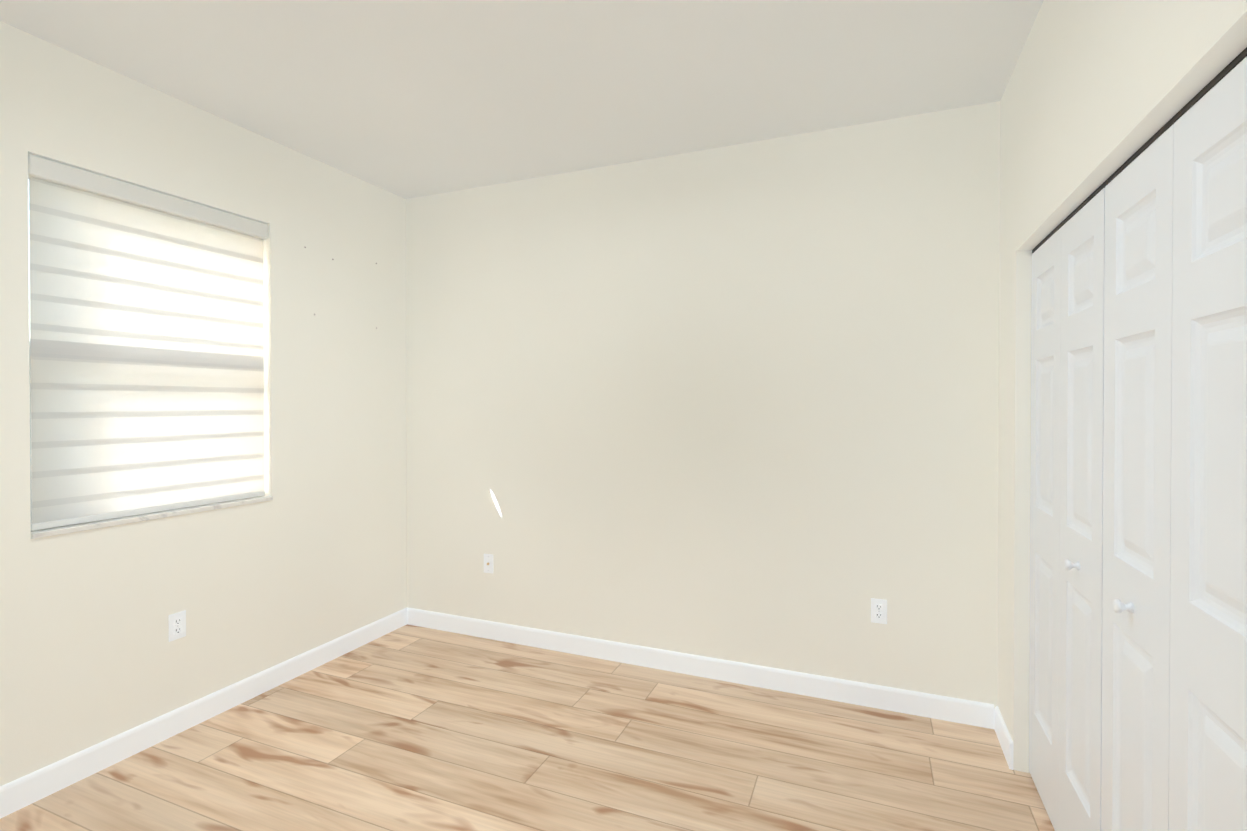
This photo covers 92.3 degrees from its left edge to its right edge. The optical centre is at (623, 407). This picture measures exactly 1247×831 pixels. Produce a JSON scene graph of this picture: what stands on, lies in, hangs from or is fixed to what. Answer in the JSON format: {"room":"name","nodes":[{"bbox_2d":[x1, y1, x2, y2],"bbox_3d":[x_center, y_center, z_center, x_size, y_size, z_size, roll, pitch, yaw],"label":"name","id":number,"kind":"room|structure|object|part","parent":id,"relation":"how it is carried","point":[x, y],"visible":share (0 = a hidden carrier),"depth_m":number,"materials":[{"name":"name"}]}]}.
{"room":"empty bedroom","nodes":[
{"label":"empty bedroom","id":0,"kind":"room"},
{"bbox_2d":[0,21,406,785],"bbox_3d":[-2.261,0.041,2.069,0.200,2.750,4.240,0,0,22],"label":"wall","id":1,"kind":"structure","parent":0,"point":[312,555],"depth_m":2.75,"materials":[{"name":"beige paint"}]},
{"bbox_2d":[28,185,31,522],"bbox_3d":[-2.086,-0.235,2.628,0.077,1.363,0.930,0,0,22],"label":"window","id":2,"kind":"structure","parent":1,"relation":"in","point":[30,414],"depth_m":2.25,"materials":[{"name":"white metal"}]},
{"bbox_2d":[28,154,267,530],"bbox_3d":[-1.982,-0.235,2.586,0.066,1.358,0.922,0,0,22],"label":"window blind","id":3,"kind":"object","parent":1,"relation":"attached to","point":[146,331],"visible":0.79,"depth_m":2.48,"materials":[{"name":"white fabric"}]},
{"bbox_3d":[-1.986,0.431,2.592,0.034,0.026,0.906,0,0,22],"label":"rail","id":4,"kind":"part","parent":3,"relation":"part of","materials":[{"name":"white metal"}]},
{"bbox_3d":[-1.789,-0.482,2.995,0.004,0.712,0.004,0,0,22],"label":"chain","id":5,"kind":"part","parent":3,"relation":"part of","materials":[{"name":"white plastic"}]},
{"bbox_2d":[31,496,272,538],"bbox_3d":[-2.000,0.457,2.598,0.142,0.020,0.932,0,0,22],"label":"window sill","id":6,"kind":"structure","parent":1,"relation":"attached to","point":[41,533],"depth_m":2.46,"materials":[{"name":"stone"}]},
{"bbox_2d":[168,610,185,641],"bbox_3d":[-1.934,0.947,2.597,0.008,0.115,0.070,0,0,22],"label":"outlet","id":7,"kind":"object","parent":1,"relation":"attached to","point":[177,625],"visible":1,"depth_m":2.59,"materials":[{"name":"white plastic"}]},
{"bbox_2d":[0,607,407,818],"bbox_3d":[-2.164,1.364,2.039,0.013,0.105,4.000,0,0,22],"label":"baseboard","id":8,"kind":"structure","parent":1,"relation":"attached to","point":[29,789],"depth_m":2.57,"materials":[{"name":"white wood"}]},
{"bbox_2d":[0,0,1043,198],"bbox_3d":[-0.357,-1.388,1.273,4.320,0.120,4.240,0,0,22],"label":"ceiling","id":9,"kind":"structure","parent":0,"point":[406,99],"depth_m":2.36,"materials":[{"name":"paint"}]},
{"bbox_2d":[0,624,1054,830],"bbox_3d":[-0.357,1.472,1.295,4.320,0.100,4.240,0,0,22],"label":"floor","id":10,"kind":"structure","parent":0,"point":[407,727],"depth_m":2.40,"materials":[{"name":"brown wood"}]},
{"bbox_2d":[406,101,999,708],"bbox_3d":[0.141,0.031,3.307,3.300,2.750,0.120,0,0,22],"label":"wall","id":11,"kind":"structure","parent":0,"point":[738,403],"depth_m":3.07,"materials":[{"name":"beige paint"}]},
{"bbox_2d":[484,554,492,573],"bbox_3d":[-0.824,0.949,3.638,0.070,0.115,0.015,0,0,22],"label":"outlet","id":12,"kind":"object","parent":11,"relation":"attached to","point":[488,563],"visible":1,"depth_m":3.64,"materials":[{"name":"white plastic"}]},
{"bbox_2d":[408,608,991,728],"bbox_3d":[0.130,1.354,3.249,3.270,0.105,0.013,0,0,22],"label":"baseboard","id":13,"kind":"structure","parent":11,"relation":"attached to","point":[974,713],"depth_m":3.08,"materials":[{"name":"white wood"}]},
{"bbox_2d":[871,598,886,623],"bbox_3d":[1.199,0.955,2.809,0.070,0.115,0.008,0,0,22],"label":"duplex electrical outlet","id":14,"kind":"object","parent":11,"relation":"attached to","point":[878,610],"visible":1,"depth_m":2.81,"materials":[{"name":"white plastic"}]},
{"bbox_2d":[997,0,1246,772],"bbox_3d":[0.937,0.051,0.750,0.120,2.750,4.240,0,0,22],"label":"wall","id":15,"kind":"structure","parent":0,"point":[1096,94],"depth_m":1.86,"materials":[{"name":"beige paint"}]},
{"bbox_2d":[992,704,1013,769],"bbox_3d":[1.570,1.360,2.468,0.013,0.105,0.281,0,0,22],"label":"baseboard","id":16,"kind":"structure","parent":15,"relation":"attached to","point":[998,724],"depth_m":2.47,"materials":[{"name":"white wood"}]},
{"bbox_2d":[1029,228,1060,830],"bbox_3d":[1.509,0.408,2.120,0.035,1.990,0.384,0,0,22],"label":"closet door","id":17,"kind":"structure","parent":15,"relation":"in","point":[1045,505],"depth_m":2.12,"materials":[{"name":"white paint"}]},
{"bbox_2d":[1058,188,1104,830],"bbox_3d":[1.346,0.411,1.770,0.070,1.990,0.384,0,0,22],"label":"closet door","id":18,"kind":"structure","parent":15,"relation":"in","point":[1081,507],"depth_m":1.75,"materials":[{"name":"white paint"}]},
{"bbox_3d":[1.329,0.468,1.777,0.035,0.033,0.033,0,0,22],"label":"knob","id":19,"kind":"part","parent":18,"relation":"part of","materials":[{"name":"white paint"}]},
{"bbox_2d":[1101,124,1173,830],"bbox_3d":[1.197,0.414,1.408,0.070,1.990,0.384,0,0,22],"label":"closet door","id":20,"kind":"structure","parent":15,"relation":"in","point":[1137,477],"depth_m":1.39,"materials":[{"name":"white paint"}]},
{"bbox_3d":[1.180,0.471,1.415,0.035,0.033,0.033,0,0,22],"label":"knob","id":21,"kind":"part","parent":20,"relation":"part of","materials":[{"name":"white paint"}]},
{"bbox_2d":[1032,47,1246,252],"bbox_3d":[1.287,-0.594,1.575,0.031,0.012,1.552,0,0,22],"label":"track rail","id":22,"kind":"object","parent":15,"relation":"attached to","point":[1228,68],"visible":0.44,"depth_m":1.28,"materials":[{"name":"grey metal"}]},
{"bbox_2d":[1169,56,1246,830],"bbox_3d":[1.066,0.416,1.045,0.035,1.990,0.384,0,0,22],"label":"closet door","id":23,"kind":"structure","parent":15,"relation":"in","point":[1208,694],"depth_m":1.09,"materials":[{"name":"white paint"}]}
]}

